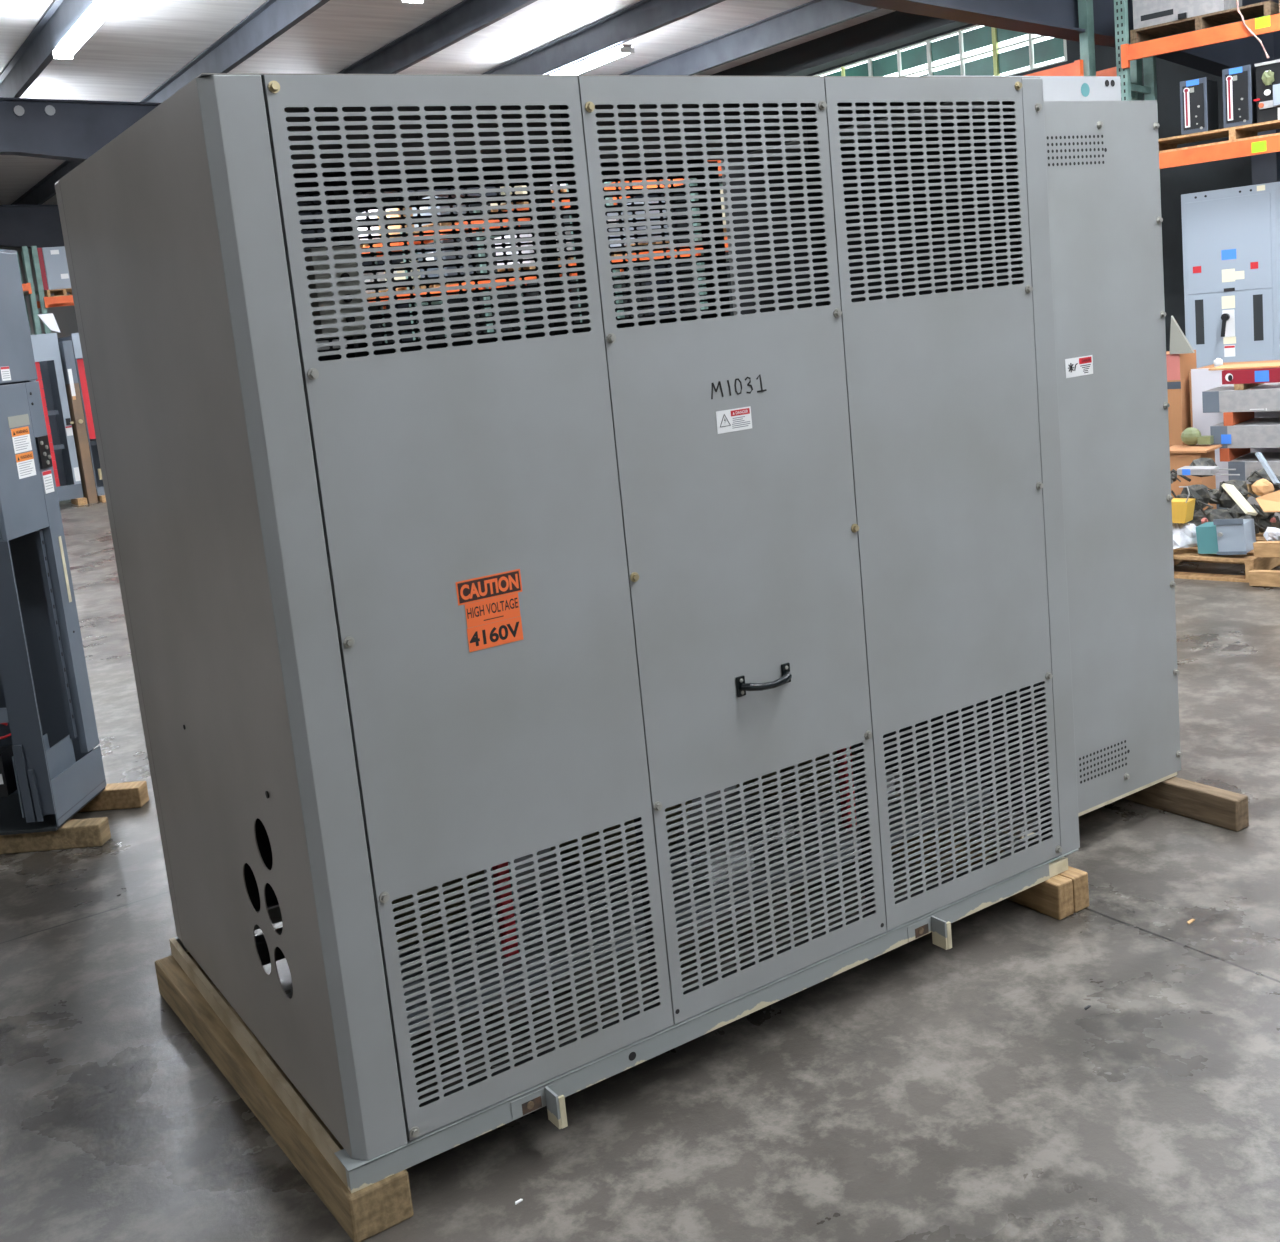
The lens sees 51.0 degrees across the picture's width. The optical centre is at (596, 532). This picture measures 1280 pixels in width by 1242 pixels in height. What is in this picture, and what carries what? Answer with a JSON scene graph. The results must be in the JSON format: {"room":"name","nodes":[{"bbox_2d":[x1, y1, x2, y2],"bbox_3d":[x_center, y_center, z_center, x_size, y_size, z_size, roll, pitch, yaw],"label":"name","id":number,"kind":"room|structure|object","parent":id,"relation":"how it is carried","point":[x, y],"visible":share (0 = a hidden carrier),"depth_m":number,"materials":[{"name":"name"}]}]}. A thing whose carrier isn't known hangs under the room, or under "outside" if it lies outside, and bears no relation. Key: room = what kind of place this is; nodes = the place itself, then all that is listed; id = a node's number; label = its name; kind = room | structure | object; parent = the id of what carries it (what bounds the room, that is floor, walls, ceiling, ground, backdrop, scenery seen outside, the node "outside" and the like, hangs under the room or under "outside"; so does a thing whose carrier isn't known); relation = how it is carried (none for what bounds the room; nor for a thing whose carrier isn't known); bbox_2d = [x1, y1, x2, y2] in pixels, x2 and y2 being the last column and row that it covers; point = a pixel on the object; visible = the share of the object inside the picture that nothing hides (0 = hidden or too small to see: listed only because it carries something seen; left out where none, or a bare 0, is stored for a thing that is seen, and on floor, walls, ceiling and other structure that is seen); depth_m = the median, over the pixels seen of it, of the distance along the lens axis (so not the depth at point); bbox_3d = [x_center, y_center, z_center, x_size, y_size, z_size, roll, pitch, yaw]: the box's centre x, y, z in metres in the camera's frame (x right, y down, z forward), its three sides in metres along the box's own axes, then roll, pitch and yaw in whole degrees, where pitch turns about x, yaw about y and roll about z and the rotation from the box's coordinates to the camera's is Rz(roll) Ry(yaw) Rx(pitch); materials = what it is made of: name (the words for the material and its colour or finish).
{"room":"warehouse","nodes":[
{"label":"warehouse","id":0,"kind":"room"},
{"bbox_2d":[0,247,347,349],"bbox_3d":[-13.723,-4.116,26.576,19.850,6.155,0.150,-11,11,-31],"label":"wall","id":1,"kind":"structure","parent":0,"point":[65,316],"depth_m":28.02,"materials":[{"name":"grey"}]},
{"bbox_2d":[0,0,893,204],"bbox_3d":[-6.279,-5.234,13.879,19.800,0.842,42.000,-11,11,-31],"label":"ceiling","id":2,"kind":"structure","parent":0,"point":[140,45],"depth_m":15.54,"materials":[{"name":"white metal"}]},
{"bbox_2d":[0,499,1279,1241],"bbox_3d":[-5.713,0.175,14.746,19.800,0.200,42.000,-11,11,-31],"label":"floor","id":3,"kind":"structure","parent":0,"point":[920,1090],"depth_m":3.20,"materials":[{"name":"concrete"}]},
{"bbox_2d":[16,246,41,334],"bbox_3d":[-10.390,-2.511,21.622,2.740,3.875,1.093,-11,11,-31],"label":"rack","id":4,"kind":"object","parent":3,"relation":"on","point":[29,286],"visible":0.3,"depth_m":21.70,"materials":[{"name":"metal"}]},
{"bbox_2d":[21,246,73,334],"bbox_3d":[-8.056,-2.982,23.038,2.680,3.875,1.093,-11,11,-31],"label":"rack","id":5,"kind":"object","parent":3,"relation":"on","point":[44,302],"visible":0.12,"depth_m":21.81,"materials":[{"name":"orange metal"}]},
{"bbox_2d":[38,288,71,296],"bbox_3d":[-8.946,-3.973,22.365,0.550,0.120,0.800,-11,11,-31],"label":"wooden pallet","id":6,"kind":"object","parent":5,"relation":"on","point":[57,292],"visible":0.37,"depth_m":22.05,"materials":[{"name":"brown wood"}]},
{"bbox_2d":[37,246,70,290],"bbox_3d":[-8.987,-4.347,22.172,0.510,0.680,0.503,-11,11,-31],"label":"switchboard","id":7,"kind":"object","parent":6,"relation":"on","point":[52,260],"visible":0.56,"depth_m":21.95,"materials":[{"name":"grey paint"}]},
{"bbox_2d":[0,817,110,853],"bbox_3d":[-2.353,1.201,5.231,0.900,0.088,0.090,-5,9,4],"label":"block","id":8,"kind":"object","parent":3,"relation":"on","point":[88,832],"visible":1,"depth_m":5.17,"materials":[{"name":"brown wood"}]},
{"bbox_2d":[0,249,106,834],"bbox_3d":[-2.530,0.056,5.204,0.766,2.207,0.476,-5,9,4],"label":"tall cabinet","id":9,"kind":"object","parent":8,"relation":"on","point":[50,768],"visible":1,"depth_m":5.23,"materials":[{"name":"grey metal"}]},
{"bbox_2d":[58,340,97,503],"bbox_3d":[-7.267,-1.531,18.677,0.120,2.235,0.840,-11,11,-31],"label":"door","id":10,"kind":"structure","parent":3,"relation":"on","point":[65,347],"depth_m":18.39,"materials":[{"name":"blue paint"}]},
{"bbox_2d":[71,497,87,505],"bbox_3d":[-7.188,-0.438,18.617,0.120,0.090,0.500,-11,11,-31],"label":"block","id":11,"kind":"object","parent":3,"relation":"on","point":[79,501],"visible":0.8,"depth_m":18.42,"materials":[{"name":"brown wood"}]},
{"bbox_2d":[30,333,83,500],"bbox_3d":[-7.739,-1.578,18.608,0.690,2.265,1.050,-11,11,-31],"label":"switchgear cubicle","id":12,"kind":"object","parent":11,"relation":"on","point":[46,351],"visible":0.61,"depth_m":18.45,"materials":[{"name":"grey paint"}]},
{"bbox_2d":[38,313,60,332],"bbox_3d":[-7.489,-2.850,18.330,0.260,0.270,0.020,-11,11,-31],"label":"board","id":13,"kind":"object","parent":12,"relation":"on","point":[49,320],"visible":1,"depth_m":18.33,"materials":[{"name":"white"}]},
{"bbox_2d":[97,495,105,502],"bbox_3d":[-6.882,-0.481,18.686,0.120,0.090,0.500,-11,11,-31],"label":"block","id":14,"kind":"object","parent":3,"relation":"on","point":[102,498],"visible":0.4,"depth_m":18.48,"materials":[{"name":"brown wood"}]},
{"bbox_2d":[58,333,104,495],"bbox_3d":[-7.053,-1.687,18.938,0.540,2.235,1.000,-11,11,-31],"label":"switchgear cubicle","id":15,"kind":"object","parent":14,"relation":"on","point":[74,337],"visible":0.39,"depth_m":18.43,"materials":[{"name":"grey paint"}]},
{"bbox_2d":[77,781,148,812],"bbox_3d":[-2.339,1.135,5.635,0.900,0.088,0.090,-5,9,4],"label":"block","id":16,"kind":"object","parent":3,"relation":"on","point":[125,795],"visible":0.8,"depth_m":5.57,"materials":[{"name":"brown wood"}]},
{"bbox_2d":[0,204,412,341],"bbox_3d":[-12.389,-3.553,24.416,19.500,5.454,0.240,-11,11,-31],"label":"rafter","id":17,"kind":"object","parent":3,"relation":"on","point":[39,226],"visible":0.06,"depth_m":25.33,"materials":[{"name":"metal"}]},
{"bbox_2d":[155,952,413,1241],"bbox_3d":[-0.833,1.335,3.346,0.135,0.105,1.420,-12,11,-32],"label":"wooden beam","id":18,"kind":"structure","parent":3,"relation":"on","point":[364,1213],"depth_m":3.07,"materials":[{"name":"brown wood"}]},
{"bbox_2d":[55,73,1079,1192],"bbox_3d":[-0.015,0.033,3.708,2.261,2.235,1.457,-11,11,-31],"label":"enclosure","id":19,"kind":"object","parent":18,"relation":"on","point":[482,670],"visible":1,"depth_m":3.04,"materials":[{"name":"grey metal"}]},
{"bbox_2d":[0,97,675,314],"bbox_3d":[-7.103,-2.753,15.966,19.500,5.454,0.240,-11,11,-31],"label":"rafter","id":20,"kind":"object","parent":3,"relation":"on","point":[60,129],"visible":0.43,"depth_m":16.19,"materials":[{"name":"metal"}]},
{"bbox_2d":[361,0,1142,342],"bbox_3d":[0.035,-3.257,17.957,0.753,4.350,16.280,-11,11,-31],"label":"rack","id":21,"kind":"object","parent":3,"relation":"on","point":[1086,66],"visible":0.07,"depth_m":15.45,"materials":[{"name":"orange metal"}]},
{"bbox_2d":[367,290,385,298],"bbox_3d":[-3.823,-4.264,24.086,0.540,0.120,1.000,-11,11,-31],"label":"wooden pallet","id":22,"kind":"object","parent":21,"relation":"on","point":[382,290],"visible":0.12,"depth_m":23.81,"materials":[{"name":"brown wood"}]},
{"bbox_2d":[363,269,386,292],"bbox_3d":[-3.850,-4.511,24.046,0.543,0.380,1.000,-11,11,-31],"label":"box","id":23,"kind":"object","parent":22,"relation":"on","point":[377,273],"visible":0.16,"depth_m":23.73,"materials":[{"name":"metal"}]},
{"bbox_2d":[415,222,458,232],"bbox_3d":[-2.488,-4.923,21.665,0.540,0.120,1.000,-11,11,-31],"label":"wooden pallet","id":24,"kind":"object","parent":21,"relation":"on","point":[447,223],"visible":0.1,"depth_m":21.28,"materials":[{"name":"brown wood"}]},
{"bbox_2d":[412,196,469,227],"bbox_3d":[-2.517,-5.189,21.621,0.543,0.420,1.000,-11,11,-31],"label":"box","id":25,"kind":"object","parent":24,"relation":"on","point":[454,206],"visible":0.23,"depth_m":21.30,"materials":[{"name":"grey paint"}]},
{"bbox_2d":[421,282,464,288],"bbox_3d":[-2.396,-4.048,21.805,0.540,0.120,1.000,-11,11,-31],"label":"wooden pallet","id":26,"kind":"object","parent":21,"relation":"on","point":[438,285],"visible":0.1,"depth_m":21.68,"materials":[{"name":"brown wood"}]},
{"bbox_2d":[417,238,476,277],"bbox_3d":[-2.434,-4.403,21.747,0.543,0.600,1.000,-11,11,-31],"label":"box","id":27,"kind":"object","parent":26,"relation":"on","point":[466,239],"visible":0.22,"depth_m":21.36,"materials":[{"name":"blue paint"}]},
{"bbox_2d":[491,202,528,211],"bbox_3d":[-1.060,-4.706,19.383,0.540,0.120,1.000,-11,11,-31],"label":"wooden pallet","id":28,"kind":"object","parent":21,"relation":"on","point":[517,203],"visible":0.09,"depth_m":19.30,"materials":[{"name":"brown wood"}]},
{"bbox_2d":[490,185,526,205],"bbox_3d":[-1.096,-5.036,19.329,0.543,0.550,1.000,-11,11,-31],"label":"box","id":29,"kind":"object","parent":28,"relation":"on","point":[516,192],"visible":0.02,"depth_m":19.07,"materials":[{"name":"beige cardboard"}]},
{"bbox_2d":[498,266,535,271],"bbox_3d":[-0.969,-3.832,19.523,0.540,0.120,1.000,-11,11,-31],"label":"wooden pallet","id":30,"kind":"object","parent":21,"relation":"on","point":[530,267],"visible":0.12,"depth_m":19.47,"materials":[{"name":"brown wood"}]},
{"bbox_2d":[494,234,534,264],"bbox_3d":[-1.000,-4.113,19.477,0.543,0.450,1.000,-11,11,-31],"label":"box","id":31,"kind":"object","parent":30,"relation":"on","point":[521,235],"visible":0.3,"depth_m":19.20,"materials":[{"name":"white"}]},
{"bbox_2d":[611,241,668,256],"bbox_3d":[0.458,-3.616,17.241,0.540,0.120,1.000,-11,11,-31],"label":"wooden pallet","id":32,"kind":"object","parent":21,"relation":"on","point":[612,255],"visible":0.16,"depth_m":16.86,"materials":[{"name":"brown wood"}]},
{"bbox_2d":[607,201,667,246],"bbox_3d":[0.425,-3.921,17.191,0.543,0.500,1.000,-11,11,-31],"label":"box","id":33,"kind":"object","parent":32,"relation":"on","point":[654,211],"visible":0.06,"depth_m":16.81,"materials":[{"name":"grey paint"}]},
{"bbox_3d":[-3.915,-5.139,23.946,0.540,0.120,1.000,-11,11,-31],"label":"wooden pallet","id":34,"kind":"object","parent":21,"relation":"on","visible":0},
{"bbox_2d":[356,209,390,239],"bbox_3d":[-3.948,-5.444,23.896,0.543,0.500,1.000,-11,11,-31],"label":"box","id":35,"kind":"object","parent":34,"relation":"on","point":[376,210],"visible":0.16,"depth_m":23.45,"materials":[{"name":"white"}]},
{"bbox_3d":[-3.281,-5.043,22.932,0.540,0.120,0.900,-11,11,-31],"label":"wooden pallet","id":36,"kind":"object","parent":21,"relation":"on","visible":0},
{"bbox_2d":[377,208,414,234],"bbox_3d":[-3.309,-5.299,22.890,0.543,0.400,0.900,-11,11,-31],"label":"box","id":37,"kind":"object","parent":36,"relation":"on","point":[394,209],"visible":0.06,"depth_m":22.51,"materials":[{"name":"brown cardboard"}]},
{"bbox_2d":[891,828,1088,919],"bbox_3d":[1.011,0.981,4.355,0.130,0.105,1.300,-11,11,-31],"label":"block","id":38,"kind":"object","parent":3,"relation":"on","point":[1065,893],"visible":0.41,"depth_m":3.83,"materials":[{"name":"brown wood"}]},
{"bbox_2d":[845,0,1279,184],"bbox_3d":[-1.791,-1.948,7.472,19.500,5.454,0.240,-11,11,-31],"label":"rafter","id":39,"kind":"object","parent":3,"relation":"on","point":[1059,19],"visible":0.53,"depth_m":10.79,"materials":[{"name":"metal"}]},
{"bbox_2d":[1166,350,1196,446],"bbox_3d":[4.056,-0.683,9.415,0.222,1.155,0.302,3,13,44],"label":"carton","id":40,"kind":"object","parent":3,"relation":"on","point":[1179,366],"visible":0.29,"depth_m":9.23,"materials":[{"name":"brown cardboard"}]},
{"bbox_2d":[1166,354,1179,380],"bbox_3d":[3.902,-1.134,9.234,0.220,0.180,0.002,3,13,44],"label":"print","id":41,"kind":"object","parent":40,"relation":"on","point":[1172,360],"depth_m":9.19},
{"bbox_2d":[1169,316,1194,353],"bbox_3d":[3.969,-1.345,9.106,0.160,0.260,0.030,3,13,44],"label":"plate","id":42,"kind":"object","parent":40,"relation":"on","point":[1179,344],"visible":1,"depth_m":9.11,"materials":[{"name":"grey"}]},
{"bbox_2d":[1122,777,1248,831],"bbox_3d":[1.700,0.839,4.792,0.066,0.105,1.300,-11,11,-31],"label":"block","id":43,"kind":"object","parent":3,"relation":"on","point":[1215,806],"visible":0.44,"depth_m":4.34,"materials":[{"name":"brown wood"}]},
{"bbox_2d":[895,75,1181,838],"bbox_3d":[1.178,-0.283,4.553,0.853,2.271,1.140,-11,11,-31],"label":"tall cabinet","id":44,"kind":"object","parent":43,"relation":"on","point":[1102,149],"visible":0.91,"depth_m":4.16,"materials":[{"name":"grey metal"}]},
{"bbox_2d":[1170,445,1221,509],"bbox_3d":[3.856,-0.303,8.699,0.300,0.495,0.280,3,13,44],"label":"crate","id":45,"kind":"object","parent":3,"relation":"on","point":[1180,455],"visible":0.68,"depth_m":8.61,"materials":[{"name":"brown wood"}]},
{"bbox_2d":[1181,427,1213,445],"bbox_3d":[3.892,-0.623,8.708,0.193,0.120,0.102,3,13,44],"label":"spool","id":46,"kind":"object","parent":45,"relation":"on","point":[1191,436],"visible":1,"depth_m":8.69,"materials":[{"name":"green plastic"}]},
{"bbox_2d":[1114,0,1279,335],"bbox_3d":[5.447,-2.568,9.948,2.830,4.405,0.748,2,12,40],"label":"rack","id":47,"kind":"object","parent":3,"relation":"on","point":[1147,50],"visible":0.4,"depth_m":10.17,"materials":[{"name":"orange metal"}]},
{"bbox_2d":[1130,0,1278,43],"bbox_3d":[4.695,-3.873,10.290,1.000,0.120,0.540,2,12,40],"label":"wooden pallet","id":48,"kind":"object","parent":47,"relation":"on","point":[1266,8],"visible":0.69,"depth_m":10.21,"materials":[{"name":"brown wood"}]},
{"bbox_2d":[1132,0,1241,28],"bbox_3d":[4.548,-4.060,10.342,0.660,0.260,0.530,2,12,40],"label":"box","id":49,"kind":"object","parent":48,"relation":"on","point":[1146,13],"visible":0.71,"depth_m":10.21,"materials":[{"name":"metal"}]},
{"bbox_2d":[1158,120,1279,152],"bbox_3d":[4.940,-3.026,10.246,1.250,0.110,0.620,2,12,40],"label":"wooden pallet","id":50,"kind":"object","parent":47,"relation":"on","point":[1245,132],"visible":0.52,"depth_m":10.20,"materials":[{"name":"brown wood"}]},
{"bbox_2d":[1180,77,1218,134],"bbox_3d":[4.619,-3.256,10.277,0.195,0.395,0.336,2,12,40],"label":"circuit breaker","id":51,"kind":"object","parent":50,"relation":"on","point":[1198,97],"visible":0.94,"depth_m":10.17,"materials":[{"name":"black plastic"}]},
{"bbox_2d":[1222,65,1256,127],"bbox_3d":[4.852,-3.264,10.076,0.200,0.425,0.336,2,12,40],"label":"circuit breaker","id":52,"kind":"object","parent":50,"relation":"on","point":[1239,83],"visible":0.94,"depth_m":9.96,"materials":[{"name":"black plastic"}]},
{"bbox_2d":[1253,59,1279,122],"bbox_3d":[5.096,-3.254,9.858,0.432,0.425,0.334,2,12,40],"label":"mechanism","id":53,"kind":"object","parent":50,"relation":"on","point":[1267,99],"visible":0.95,"depth_m":9.84,"materials":[{"name":"black plastic"}]},
{"bbox_2d":[1236,0,1268,57],"bbox_3d":[4.763,-3.664,9.741,0.214,0.468,0.018,2,12,40],"label":"loose cable","id":54,"kind":"object","parent":47,"relation":"hanging from","point":[1238,10],"visible":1,"depth_m":9.75,"materials":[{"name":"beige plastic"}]},
{"bbox_2d":[1251,141,1265,152],"bbox_3d":[4.873,-2.837,9.872,0.100,0.075,0.001,2,12,40],"label":"price tag","id":55,"kind":"object","parent":47,"relation":"attached to","point":[1260,146],"visible":1,"depth_m":9.87,"materials":[{"name":"yellow paper"}]},
{"bbox_2d":[1255,15,1269,28],"bbox_3d":[4.818,-3.691,9.706,0.100,0.075,0.001,2,12,40],"label":"price tag","id":56,"kind":"object","parent":47,"relation":"attached to","point":[1261,22],"visible":1,"depth_m":9.71,"materials":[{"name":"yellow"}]},
{"bbox_2d":[1173,531,1279,582],"bbox_3d":[3.557,0.102,8.096,1.100,0.130,1.000,3,13,44],"label":"wooden pallet","id":57,"kind":"object","parent":3,"relation":"on","point":[1251,562],"visible":0.12,"depth_m":7.55,"materials":[{"name":"brown wood"}]},
{"bbox_2d":[1172,523,1196,548],"bbox_3d":[3.355,0.005,7.730,0.255,0.142,0.212,-11,11,-31],"label":"plastic bag","id":58,"kind":"object","parent":57,"relation":"on","point":[1184,534],"visible":0.62,"depth_m":7.65,"materials":[{"name":"white plastic"}]},
{"bbox_2d":[1171,486,1195,522],"bbox_3d":[3.319,-0.167,7.657,0.178,0.214,0.124,3,13,44],"label":"bin","id":59,"kind":"object","parent":58,"relation":"on","point":[1182,508],"visible":0.67,"depth_m":7.61,"materials":[{"name":"yellow plastic"}]},
{"bbox_2d":[1170,458,1279,533],"bbox_3d":[3.645,-0.201,7.993,1.346,0.476,0.774,3,13,44],"label":"heap","id":60,"kind":"object","parent":57,"relation":"on","point":[1203,496],"depth_m":7.87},
{"bbox_2d":[1177,466,1218,474],"bbox_3d":[3.444,-0.354,7.686,0.190,0.035,0.120,3,13,44],"label":"tray","id":61,"kind":"object","parent":60,"relation":"on","point":[1186,470],"depth_m":7.65,"materials":[{"name":"metal"}]},
{"bbox_2d":[1221,483,1257,515],"bbox_3d":[3.597,-0.184,7.509,0.085,0.178,0.217,-8,9,-13],"label":"plank","id":62,"kind":"object","parent":60,"relation":"on","point":[1231,490],"visible":1,"depth_m":7.49,"materials":[{"name":"beige wood"}]},
{"bbox_2d":[1251,479,1274,495],"bbox_3d":[3.704,-0.250,7.460,0.140,0.100,0.092,-9,9,-16],"label":"scrap piece","id":63,"kind":"object","parent":60,"relation":"on","point":[1261,487],"visible":0.99,"depth_m":7.42,"materials":[{"name":"brown cardboard"}]},
{"bbox_2d":[1255,452,1279,484],"bbox_3d":[3.750,-0.357,7.499,0.039,0.180,0.168,-8,9,-12],"label":"bar","id":64,"kind":"object","parent":60,"relation":"on","point":[1259,455],"visible":1,"depth_m":7.49,"materials":[{"name":"grey paint"}]},
{"bbox_2d":[1256,490,1279,511],"bbox_3d":[3.768,-0.208,7.307,0.338,0.189,0.079,0,11,34],"label":"flap","id":65,"kind":"object","parent":60,"relation":"on","point":[1270,502],"visible":1,"depth_m":7.37,"materials":[{"name":"brown"}]},
{"bbox_2d":[1263,527,1279,540],"bbox_3d":[3.707,0.013,7.349,0.102,0.084,0.106,-1,11,30],"label":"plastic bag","id":66,"kind":"object","parent":60,"relation":"on","point":[1271,533],"visible":0.85,"depth_m":7.32,"materials":[{"name":"white plastic"}]},
{"bbox_2d":[1196,518,1255,554],"bbox_3d":[3.524,0.010,7.520,0.272,0.213,0.178,3,13,44],"label":"metal box","id":67,"kind":"object","parent":57,"relation":"on","point":[1219,536],"visible":0.95,"depth_m":7.45,"materials":[{"name":"teal paint"}]},
{"bbox_2d":[1253,541,1279,556],"bbox_3d":[3.687,0.089,7.214,0.051,0.108,0.295,-12,11,-35],"label":"board","id":68,"kind":"object","parent":57,"relation":"on","point":[1261,548],"visible":1,"depth_m":7.26,"materials":[{"name":"brown wood"}]},
{"bbox_2d":[1181,182,1279,367],"bbox_3d":[5.093,-1.553,10.593,0.735,2.280,0.515,2,12,40],"label":"tall cabinet","id":69,"kind":"object","parent":3,"relation":"on","point":[1231,236],"visible":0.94,"depth_m":10.37,"materials":[{"name":"grey metal"}]},
{"bbox_2d":[1189,360,1279,488],"bbox_3d":[4.622,-0.633,9.098,0.962,1.040,0.504,3,13,44],"label":"carton","id":70,"kind":"object","parent":3,"relation":"on","point":[1201,379],"visible":0.2,"depth_m":9.15,"materials":[{"name":"white cardboard"}]},
{"bbox_2d":[1248,570,1279,586],"bbox_3d":[3.651,0.248,7.192,0.054,0.104,0.308,-11,11,-31],"label":"board","id":71,"kind":"object","parent":3,"relation":"on","point":[1270,578],"visible":1,"depth_m":7.23,"materials":[{"name":"brown wood"}]},
{"bbox_3d":[2.359,-1.320,0.838,19.500,5.454,0.240,-11,11,-31],"label":"rafter","id":72,"kind":"object","parent":3,"relation":"on","visible":0},
{"bbox_2d":[0,0,94,97],"bbox_3d":[-5.869,-5.113,14.148,0.145,0.300,41.800,-11,11,-31],"label":"rafter","id":73,"kind":"structure","parent":72,"relation":"on","point":[34,55],"depth_m":14.12,"materials":[{"name":"metal"}]},
{"bbox_2d":[53,0,121,58],"bbox_3d":[-4.767,-4.752,12.563,0.184,0.092,2.500,-11,11,-31],"label":"strip light","id":74,"kind":"object","parent":73,"relation":"attached to","point":[99,10],"visible":1,"depth_m":12.54,"materials":[{"name":"white plastic"}]},
{"bbox_2d":[11,0,329,204],"bbox_3d":[-4.235,-5.365,15.146,0.145,0.300,41.800,-11,11,-31],"label":"rafter","id":75,"kind":"structure","parent":72,"relation":"on","point":[273,18],"depth_m":14.82,"materials":[{"name":"metal"}]},
{"bbox_2d":[336,0,536,73],"bbox_3d":[-2.609,-5.616,16.139,0.145,0.300,41.800,-11,11,-31],"label":"rafter","id":76,"kind":"structure","parent":72,"relation":"on","point":[466,18],"depth_m":14.77,"materials":[{"name":"metal"}]},
{"bbox_2d":[297,0,881,203],"bbox_3d":[0.617,-6.114,18.110,0.145,0.300,41.800,-11,11,-31],"label":"rafter","id":77,"kind":"structure","parent":72,"relation":"on","point":[813,16],"depth_m":16.04,"materials":[{"name":"metal"}]},
{"bbox_2d":[483,0,724,74],"bbox_3d":[-1.017,-5.862,17.111,0.145,0.300,41.800,-11,11,-31],"label":"rafter","id":78,"kind":"structure","parent":72,"relation":"on","point":[643,17],"depth_m":15.37,"materials":[{"name":"metal"}]},
{"bbox_2d":[550,44,634,74],"bbox_3d":[-0.313,-5.569,16.219,0.184,0.092,2.500,-11,11,-31],"label":"strip light","id":79,"kind":"object","parent":78,"relation":"attached to","point":[624,49],"visible":0.58,"depth_m":15.59,"materials":[{"name":"white plastic"}]},
{"bbox_2d":[354,11,969,201],"bbox_3d":[1.879,-6.326,18.879,0.330,0.360,41.800,-11,11,-31],"label":"ceiling beam","id":80,"kind":"structure","parent":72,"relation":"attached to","point":[894,29],"depth_m":16.71,"materials":[{"name":"grey metal"}]},
{"bbox_2d":[366,24,1251,350],"bbox_3d":[2.332,-4.134,19.370,0.150,5.155,42.000,-11,11,-31],"label":"wall","id":81,"kind":"structure","parent":0,"point":[1177,181],"depth_m":13.71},
{"bbox_2d":[814,25,1066,76],"bbox_3d":[3.079,-5.701,17.559,0.050,0.660,7.500,-11,11,-31],"label":"window","id":82,"kind":"structure","parent":81,"relation":"in","point":[1032,54],"depth_m":15.56,"materials":[{"name":"white"}]},
{"bbox_3d":[4.982,-0.724,7.992,0.058,0.087,0.402,3,13,44],"label":"spacer","id":83,"kind":"object","parent":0,"visible":0},
{"bbox_2d":[1202,383,1279,412],"bbox_3d":[4.652,-0.854,8.297,1.603,0.140,0.423,3,13,44],"label":"steel trunking","id":84,"kind":"object","parent":83,"relation":"on","point":[1266,396],"visible":1,"depth_m":8.55,"materials":[{"name":"grey metal"}]},
{"bbox_2d":[1234,383,1263,389],"bbox_3d":[4.223,-0.962,8.677,0.058,0.040,0.402,3,13,44],"label":"spacer","id":85,"kind":"object","parent":84,"relation":"on","point":[1236,386],"visible":0.67,"depth_m":8.55,"materials":[{"name":"beige wood"}]},
{"bbox_2d":[1222,367,1279,384],"bbox_3d":[4.611,-0.993,8.215,1.400,0.088,0.302,3,13,44],"label":"channel","id":86,"kind":"object","parent":85,"relation":"on","point":[1258,375],"visible":0.95,"depth_m":8.47,"materials":[{"name":"red paint"}]},
{"bbox_2d":[1208,362,1279,370],"bbox_3d":[4.500,-1.052,8.318,1.280,0.013,0.250,3,13,44],"label":"cardboard sheet","id":87,"kind":"object","parent":86,"relation":"on","point":[1275,364],"visible":1,"depth_m":8.58,"materials":[{"name":"brown cardboard"}]},
{"bbox_3d":[5.115,-0.032,8.043,0.058,0.090,0.402,3,13,44],"label":"spacer","id":88,"kind":"object","parent":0,"visible":0},
{"bbox_2d":[1216,487,1279,518],"bbox_3d":[4.743,-0.170,8.386,1.603,0.150,0.423,3,13,44],"label":"steel trunking","id":89,"kind":"object","parent":88,"relation":"on","point":[1251,500],"visible":0.05,"depth_m":8.62,"materials":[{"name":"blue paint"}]},
{"bbox_2d":[1247,484,1254,496],"bbox_3d":[4.302,-0.305,8.772,0.058,0.085,0.402,3,13,44],"label":"spacer","id":90,"kind":"object","parent":89,"relation":"on","point":[1249,487],"visible":0.18,"depth_m":8.62,"materials":[{"name":"brown wood"}]},
{"bbox_2d":[1228,452,1279,483],"bbox_3d":[4.805,-0.395,8.266,1.603,0.146,0.423,3,13,44],"label":"steel trunking","id":91,"kind":"object","parent":90,"relation":"on","point":[1244,465],"visible":0.6,"depth_m":8.62,"materials":[{"name":"grey metal"}]},
{"bbox_2d":[1220,448,1250,461],"bbox_3d":[4.196,-0.537,8.816,0.058,0.086,0.402,3,13,44],"label":"spacer","id":92,"kind":"object","parent":91,"relation":"on","point":[1226,454],"visible":0.71,"depth_m":8.70,"materials":[{"name":"orange"}]},
{"bbox_2d":[1210,417,1279,447],"bbox_3d":[4.706,-0.626,8.301,1.603,0.146,0.426,3,13,44],"label":"steel trunking","id":93,"kind":"object","parent":92,"relation":"on","point":[1264,432],"visible":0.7,"depth_m":8.57,"materials":[{"name":"grey metal"}]},
{"bbox_2d":[1223,412,1253,425],"bbox_3d":[4.193,-0.764,8.758,0.058,0.087,0.402,3,13,44],"label":"spacer","id":94,"kind":"object","parent":93,"relation":"on","point":[1229,418],"visible":0.71,"depth_m":8.64,"materials":[{"name":"orange wood"}]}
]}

